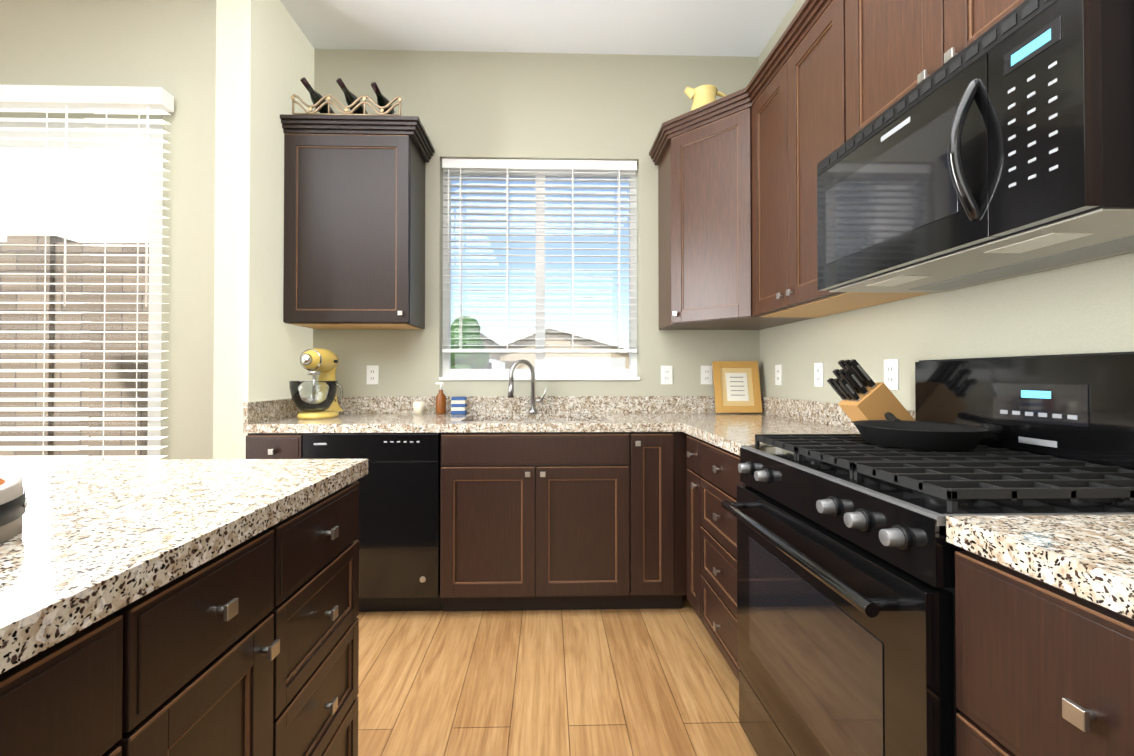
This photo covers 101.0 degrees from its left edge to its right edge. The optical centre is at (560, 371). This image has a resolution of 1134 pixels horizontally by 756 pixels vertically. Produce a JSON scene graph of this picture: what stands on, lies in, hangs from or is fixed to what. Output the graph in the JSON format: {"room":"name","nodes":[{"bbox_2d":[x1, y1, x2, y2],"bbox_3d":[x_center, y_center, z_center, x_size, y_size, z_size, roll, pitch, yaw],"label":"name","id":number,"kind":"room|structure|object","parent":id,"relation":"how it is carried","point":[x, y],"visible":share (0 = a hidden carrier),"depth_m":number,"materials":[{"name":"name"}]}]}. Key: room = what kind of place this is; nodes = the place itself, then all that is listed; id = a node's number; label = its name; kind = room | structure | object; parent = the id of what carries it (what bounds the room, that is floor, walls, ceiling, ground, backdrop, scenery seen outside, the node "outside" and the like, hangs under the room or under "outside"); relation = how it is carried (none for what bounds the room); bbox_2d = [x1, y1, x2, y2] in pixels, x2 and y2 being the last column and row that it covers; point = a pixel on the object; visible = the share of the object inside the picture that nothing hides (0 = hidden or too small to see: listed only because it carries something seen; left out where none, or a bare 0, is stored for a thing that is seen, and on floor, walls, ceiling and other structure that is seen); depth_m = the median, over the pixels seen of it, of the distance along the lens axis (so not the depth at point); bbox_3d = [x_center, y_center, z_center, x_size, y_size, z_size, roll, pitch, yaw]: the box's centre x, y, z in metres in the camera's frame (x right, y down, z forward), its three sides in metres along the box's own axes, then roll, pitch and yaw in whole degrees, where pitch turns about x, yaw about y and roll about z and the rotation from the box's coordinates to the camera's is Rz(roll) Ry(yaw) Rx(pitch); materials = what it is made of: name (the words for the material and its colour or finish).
{"room":"kitchen","nodes":[
{"label":"kitchen","id":0,"kind":"room"},
{"bbox_2d":[0,0,215,459],"bbox_3d":[-3.487,-0.388,2.220,3.730,3.110,0.160,0,-1,-2],"label":"wall","id":1,"kind":"structure","parent":0,"point":[169,46],"depth_m":2.19,"materials":[{"name":"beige paint"}]},
{"bbox_2d":[0,120,162,459],"bbox_3d":[-2.788,-0.018,2.250,1.850,2.369,0.070,0,-1,-2],"label":"window","id":2,"kind":"structure","parent":1,"relation":"in","point":[155,312],"depth_m":2.24,"materials":[{"name":"white plastic"}]},
{"bbox_2d":[0,85,173,459],"bbox_3d":[-2.784,-0.073,2.103,1.970,2.417,0.074,0,-1,-2],"label":"door blinds","id":3,"kind":"object","parent":1,"relation":"attached to","point":[106,100],"visible":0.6,"depth_m":2.12,"materials":[{"name":"white plastic"}]},
{"bbox_2d":[213,0,313,458],"bbox_3d":[-1.549,-0.386,2.491,0.160,3.110,0.600,0,-1,-2],"label":"wall","id":4,"kind":"structure","parent":0,"point":[264,57],"depth_m":2.21,"materials":[{"name":"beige paint"}]},
{"bbox_2d":[243,396,314,423],"bbox_3d":[-1.455,0.197,2.457,0.020,0.100,0.617,0,-1,-2],"label":"backsplash","id":5,"kind":"structure","parent":4,"relation":"attached to","point":[253,412],"depth_m":2.32,"materials":[{"name":"beige stone"}]},
{"bbox_2d":[313,49,759,395],"bbox_3d":[-0.129,-0.381,2.909,3.020,3.110,0.160,0,-1,-2],"label":"wall","id":6,"kind":"structure","parent":0,"point":[513,105],"depth_m":2.84,"materials":[{"name":"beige paint"}]},
{"bbox_2d":[280,114,434,329],"bbox_3d":[-1.109,-0.794,2.622,0.718,1.087,0.363,0,-1,-2],"label":"upper cabinet","id":7,"kind":"object","parent":6,"relation":"attached to","point":[354,222],"visible":1,"depth_m":2.48,"materials":[{"name":"brown wood"}]},
{"bbox_2d":[367,365,378,383],"bbox_3d":[-1.122,0.022,2.794,0.070,0.114,0.008,0,-1,-2],"label":"electrical outlet plate","id":8,"kind":"object","parent":6,"relation":"attached to","point":[372,370],"depth_m":2.79,"materials":[{"name":"white plastic"}]},
{"bbox_2d":[315,396,715,411],"bbox_3d":[-0.127,0.201,2.810,2.694,0.100,0.020,0,-1,-2],"label":"backsplash","id":9,"kind":"structure","parent":6,"relation":"attached to","point":[347,403],"depth_m":2.80,"materials":[{"name":"beige stone"}]},
{"bbox_2d":[442,171,636,376],"bbox_3d":[-0.125,-0.620,2.942,1.210,1.352,0.050,0,-1,-2],"label":"window","id":10,"kind":"structure","parent":6,"relation":"in","point":[539,366],"depth_m":2.93,"materials":[{"name":"white plastic"}]},
{"bbox_2d":[442,158,636,352],"bbox_3d":[-0.123,-0.704,2.872,1.190,1.178,0.067,0,-1,-2],"label":"window blinds","id":11,"kind":"object","parent":10,"relation":"attached to","point":[537,167],"visible":1,"depth_m":2.87,"materials":[{"name":"white plastic"}]},
{"bbox_2d":[439,377,639,379],"bbox_3d":[-0.123,0.045,2.862,1.208,0.019,0.097,0,-1,-2],"label":"window sill","id":12,"kind":"structure","parent":6,"relation":"attached to","point":[540,378],"depth_m":2.81,"materials":[{"name":"white plastic"}]},
{"bbox_2d":[661,366,672,383],"bbox_3d":[0.647,0.023,2.841,0.070,0.114,0.008,0,-1,-2],"label":"electrical outlet plate","id":13,"kind":"object","parent":6,"relation":"attached to","point":[666,371],"depth_m":2.84,"materials":[{"name":"white plastic"}]},
{"bbox_2d":[701,366,711,383],"bbox_3d":[0.892,0.023,2.848,0.070,0.114,0.008,0,-1,-2],"label":"electrical outlet plate","id":14,"kind":"object","parent":6,"relation":"attached to","point":[706,371],"depth_m":2.85,"materials":[{"name":"white plastic"}]},
{"bbox_2d":[280,0,795,56],"bbox_3d":[-1.905,-2.021,-0.483,6.750,0.100,6.880,0,-1,-2],"label":"ceiling","id":15,"kind":"structure","parent":0,"point":[740,28],"depth_m":2.62,"materials":[{"name":"white paint"}]},
{"bbox_2d":[356,595,756,755],"bbox_3d":[-1.905,1.169,-0.515,6.750,0.060,6.880,0,-1,-2],"label":"floor","id":16,"kind":"structure","parent":0,"point":[626,682],"depth_m":1.73,"materials":[{"name":"brown wood"}]},
{"bbox_2d":[0,471,367,755],"bbox_3d":[-1.094,0.705,0.117,1.244,0.878,2.180,0,-1,-2],"label":"kitchen island","id":17,"kind":"object","parent":16,"relation":"on","point":[196,607],"depth_m":0.70,"materials":[{"name":"brown wood"}]},
{"bbox_2d":[0,459,367,658],"bbox_3d":[-1.116,0.244,0.121,1.260,0.041,2.240,0,-1,-2],"label":"island countertop","id":18,"kind":"structure","parent":17,"relation":"on","point":[92,535],"depth_m":0.73,"materials":[{"name":"beige stone"}]},
{"bbox_2d":[0,473,27,543],"bbox_3d":[-0.912,0.192,0.542,0.389,0.070,0.389,0,-1,-2],"label":"wood tray","id":19,"kind":"object","parent":18,"relation":"on","point":[13,503],"visible":1,"depth_m":0.64,"materials":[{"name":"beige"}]},
{"bbox_2d":[243,432,358,458],"bbox_3d":[-1.333,0.728,2.465,0.262,0.878,0.622,0,-1,-2],"label":"base cabinet","id":20,"kind":"object","parent":16,"relation":"on","point":[259,445],"depth_m":2.16,"materials":[{"name":"brown wood"}]},
{"bbox_2d":[303,433,443,611],"bbox_3d":[-0.885,0.730,2.453,0.621,0.875,0.590,0,-1,-2],"label":"dishwasher","id":21,"kind":"object","parent":16,"relation":"on","point":[399,538],"visible":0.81,"depth_m":2.17,"materials":[{"name":"black metal"}]},
{"bbox_2d":[435,428,646,610],"bbox_3d":[-0.093,0.729,2.498,0.953,0.878,0.622,0,-1,-2],"label":"base cabinet","id":22,"kind":"object","parent":16,"relation":"on","point":[579,502],"depth_m":2.19,"materials":[{"name":"brown wood"}]},
{"bbox_2d":[243,412,814,431],"bbox_3d":[-0.119,0.268,2.501,2.694,0.041,0.637,0,-1,-2],"label":"countertop","id":23,"kind":"structure","parent":22,"relation":"on","point":[346,421],"depth_m":2.28,"materials":[{"name":"beige stone"}]},
{"bbox_2d":[289,348,342,418],"bbox_3d":[-1.276,0.061,2.514,0.268,0.371,0.351,0,-1,-2],"label":"stand mixer","id":24,"kind":"object","parent":23,"relation":"on","point":[322,363],"visible":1,"depth_m":2.44,"materials":[{"name":"yellow metal"}]},
{"bbox_2d":[413,402,424,413],"bbox_3d":[-0.820,0.214,2.710,0.066,0.070,0.066,0,-1,-2],"label":"cup","id":25,"kind":"object","parent":23,"relation":"on","point":[418,407],"visible":1,"depth_m":2.68,"materials":[{"name":"beige ceramic"}]},
{"bbox_2d":[436,382,445,413],"bbox_3d":[-0.695,0.157,2.724,0.060,0.184,0.060,0,-1,-2],"label":"soap dispenser","id":26,"kind":"object","parent":23,"relation":"on","point":[440,402],"visible":1,"depth_m":2.70,"materials":[{"name":"orange plastic"}]},
{"bbox_2d":[451,397,466,413],"bbox_3d":[-0.590,0.199,2.726,0.080,0.099,0.060,0,-1,-2],"label":"sponge holder","id":27,"kind":"object","parent":23,"relation":"on","point":[458,405],"visible":1,"depth_m":2.70,"materials":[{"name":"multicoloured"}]},
{"bbox_2d":[507,359,546,413],"bbox_3d":[-0.188,0.090,2.706,0.224,0.317,0.138,0,-1,-2],"label":"gooseneck faucet","id":28,"kind":"object","parent":23,"relation":"on","point":[532,409],"visible":1,"depth_m":2.72,"materials":[{"name":"silver metal"}]},
{"bbox_2d":[712,361,762,412],"bbox_3d":[1.049,0.094,2.774,0.269,0.308,0.101,0,-1,-2],"label":"picture frame","id":29,"kind":"object","parent":23,"relation":"on","point":[736,386],"visible":0.98,"depth_m":2.77,"materials":[{"name":"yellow wood"}]},
{"bbox_2d":[647,428,670,608],"bbox_3d":[0.428,0.729,2.512,0.337,0.878,0.622,0,-1,-2],"label":"base cabinet","id":30,"kind":"object","parent":16,"relation":"on","point":[658,439],"depth_m":2.21,"materials":[{"name":"brown wood"}]},
{"bbox_2d":[671,428,686,607],"bbox_3d":[0.880,0.728,2.477,0.696,0.878,0.728,0,-1,-2],"label":"base cabinet","id":31,"kind":"object","parent":16,"relation":"on","point":[678,437],"depth_m":2.23,"materials":[{"name":"brown wood"}]},
{"bbox_2d":[687,432,690,603],"bbox_3d":[0.896,0.725,2.108,0.622,0.878,0.255,0,-1,-2],"label":"base cabinet","id":32,"kind":"object","parent":16,"relation":"on","point":[688,433],"depth_m":2.12,"materials":[{"name":"brown wood"}]},
{"bbox_2d":[691,432,744,680],"bbox_3d":[0.905,0.721,1.781,0.622,0.878,0.522,0,-1,-2],"label":"base cabinet","id":33,"kind":"object","parent":16,"relation":"on","point":[715,475],"depth_m":1.80,"materials":[{"name":"brown wood"}]},
{"bbox_2d":[683,424,859,451],"bbox_3d":[0.914,0.262,1.869,0.662,0.041,0.683,0,-1,-2],"label":"countertop","id":34,"kind":"structure","parent":33,"relation":"on","point":[735,436],"depth_m":1.90,"materials":[{"name":"beige stone"}]},
{"bbox_2d":[827,359,914,421],"bbox_3d":[1.077,0.099,1.586,0.303,0.276,0.100,0,-1,-2],"label":"knife block","id":35,"kind":"object","parent":34,"relation":"on","point":[861,393],"visible":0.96,"depth_m":1.54,"materials":[{"name":"brown wood"}]},
{"bbox_2d":[721,351,1133,755],"bbox_3d":[0.886,0.557,1.134,0.752,1.193,0.762,0,-1,-2],"label":"gas range","id":36,"kind":"object","parent":16,"relation":"on","point":[846,633],"visible":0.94,"depth_m":1.01,"materials":[{"name":"black metal"}]},
{"bbox_2d":[852,412,1001,450],"bbox_3d":[0.983,0.163,1.306,0.330,0.070,0.370,0,-1,-2],"label":"skillet","id":37,"kind":"object","parent":36,"relation":"on","point":[892,430],"visible":1,"depth_m":1.21,"materials":[{"name":"black metal"}]},
{"bbox_2d":[946,534,1133,755],"bbox_3d":[0.937,0.709,0.557,0.622,0.878,0.380,0,-1,-2],"label":"base cabinet","id":38,"kind":"object","parent":16,"relation":"on","point":[1044,617],"depth_m":0.61,"materials":[{"name":"brown wood"}]},
{"bbox_2d":[946,514,1133,605],"bbox_3d":[0.965,0.242,-0.058,0.662,0.041,1.620,0,-1,-2],"label":"countertop","id":39,"kind":"structure","parent":38,"relation":"on","point":[1092,552],"depth_m":0.63,"materials":[{"name":"beige stone"}]},
{"bbox_2d":[758,0,1133,410],"bbox_3d":[1.391,-0.415,-0.491,0.160,3.110,6.720,0,-1,-2],"label":"wall","id":40,"kind":"structure","parent":0,"point":[1083,307],"depth_m":1.47,"materials":[{"name":"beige paint"}]},
{"bbox_2d":[653,88,802,329],"bbox_3d":[0.913,-0.777,2.513,0.629,1.044,0.688,0,-1,-2],"label":"upper cabinet","id":41,"kind":"object","parent":40,"relation":"attached to","point":[737,210],"depth_m":2.41,"materials":[{"name":"brown wood"}]},
{"bbox_2d":[684,84,726,110],"bbox_3d":[0.828,-1.467,2.625,0.264,0.257,0.173,0,-1,-2],"label":"ceramic pitcher","id":42,"kind":"object","parent":41,"relation":"on","point":[701,95],"visible":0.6,"depth_m":2.58,"materials":[{"name":"yellow ceramic"}]},
{"bbox_2d":[775,365,781,384],"bbox_3d":[1.224,0.021,2.621,0.008,0.114,0.070,0,-1,-2],"label":"electrical outlet plate","id":43,"kind":"object","parent":40,"relation":"attached to","point":[778,368],"depth_m":2.62,"materials":[{"name":"white plastic"}]},
{"bbox_2d":[814,363,823,386],"bbox_3d":[1.235,0.017,2.231,0.008,0.114,0.070,0,-1,-2],"label":"electrical outlet plate","id":44,"kind":"object","parent":40,"relation":"attached to","point":[818,367],"depth_m":2.22,"materials":[{"name":"white plastic"}]},
{"bbox_2d":[745,0,929,319],"bbox_3d":[1.059,-0.783,1.877,0.370,1.044,0.817,0,-1,-2],"label":"upper cabinet","id":45,"kind":"object","parent":40,"relation":"attached to","point":[801,102],"depth_m":1.84,"materials":[{"name":"brown wood"}]},
{"bbox_2d":[761,396,915,427],"bbox_3d":[1.227,0.194,2.186,0.020,0.100,1.300,0,-1,-2],"label":"backsplash","id":46,"kind":"structure","parent":40,"relation":"attached to","point":[821,412],"depth_m":2.28,"materials":[{"name":"beige stone"}]},
{"bbox_2d":[857,0,912,131],"bbox_3d":[1.099,-1.004,1.315,0.320,0.614,0.445,0,-1,-2],"label":"upper cabinet","id":47,"kind":"object","parent":40,"relation":"attached to","point":[884,27],"depth_m":1.37,"materials":[{"name":"brown wood"}]},
{"bbox_2d":[817,0,1133,292],"bbox_3d":[1.027,-0.469,1.149,0.470,0.421,0.758,0,-1,-2],"label":"microwave","id":48,"kind":"object","parent":47,"relation":"attached to","point":[1002,148],"visible":1,"depth_m":0.94,"materials":[{"name":"black metal"}]},
{"bbox_2d":[884,359,898,389],"bbox_3d":[1.247,0.012,1.762,0.008,0.114,0.070,0,-1,-2],"label":"electrical outlet plate","id":49,"kind":"object","parent":40,"relation":"attached to","point":[891,374],"depth_m":1.75,"materials":[{"name":"white plastic"}]},
{"bbox_2d":[913,0,1024,87],"bbox_3d":[1.107,-1.007,0.998,0.320,0.614,0.445,0,-1,-2],"label":"upper cabinet","id":50,"kind":"object","parent":40,"relation":"attached to","point":[942,29],"depth_m":1.14,"materials":[{"name":"brown wood"}]},
{"label":"outside","id":51,"kind":"structure","parent":0,"visible":0},
{"bbox_3d":[-1.163,1.679,46.399,120.000,0.100,86.880,0,-1,-2],"label":"ground","id":52,"kind":"structure","parent":51,"visible":0},
{"bbox_2d":[0,234,148,459],"bbox_3d":[-7.936,-0.083,4.760,12.250,2.590,0.280,0,-1,-2],"label":"wall","id":53,"kind":"structure","parent":52,"relation":"on","point":[81,250],"depth_m":4.68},
{"bbox_2d":[0,150,149,242],"bbox_3d":[-13.749,-2.228,11.780,17.000,7.020,5.500,0,-1,-2],"label":"sky","id":54,"kind":"structure","parent":52,"relation":"on","point":[29,202],"depth_m":9.15,"materials":[{"name":"white paint"}]},
{"bbox_2d":[451,316,488,368],"bbox_3d":[-1.895,0.078,9.120,1.000,2.355,0.840,0,-1,-2],"label":"tree","id":55,"kind":"object","parent":52,"relation":"on","point":[464,342],"depth_m":8.90,"materials":[{"name":"green plant"}]},
{"bbox_2d":[480,333,503,360],"bbox_3d":[-8.332,-0.464,20.650,11.200,3.670,10.920,0,-1,-2],"label":"house","id":56,"kind":"structure","parent":52,"relation":"on","point":[490,342],"depth_m":20.94,"materials":[{"name":"paint"}]},
{"bbox_2d":[484,359,504,368],"bbox_3d":[-2.415,0.500,12.504,1.840,1.560,4.400,0,-1,-2],"label":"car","id":57,"kind":"object","parent":52,"relation":"on","point":[497,362],"depth_m":11.53,"materials":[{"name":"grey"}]},
{"bbox_2d":[499,324,628,368],"bbox_3d":[-0.040,-0.561,32.375,9.000,4.100,11.920,0,-1,-2],"label":"house","id":58,"kind":"structure","parent":52,"relation":"on","point":[604,361],"depth_m":26.88,"materials":[{"name":"paint"}]}
]}

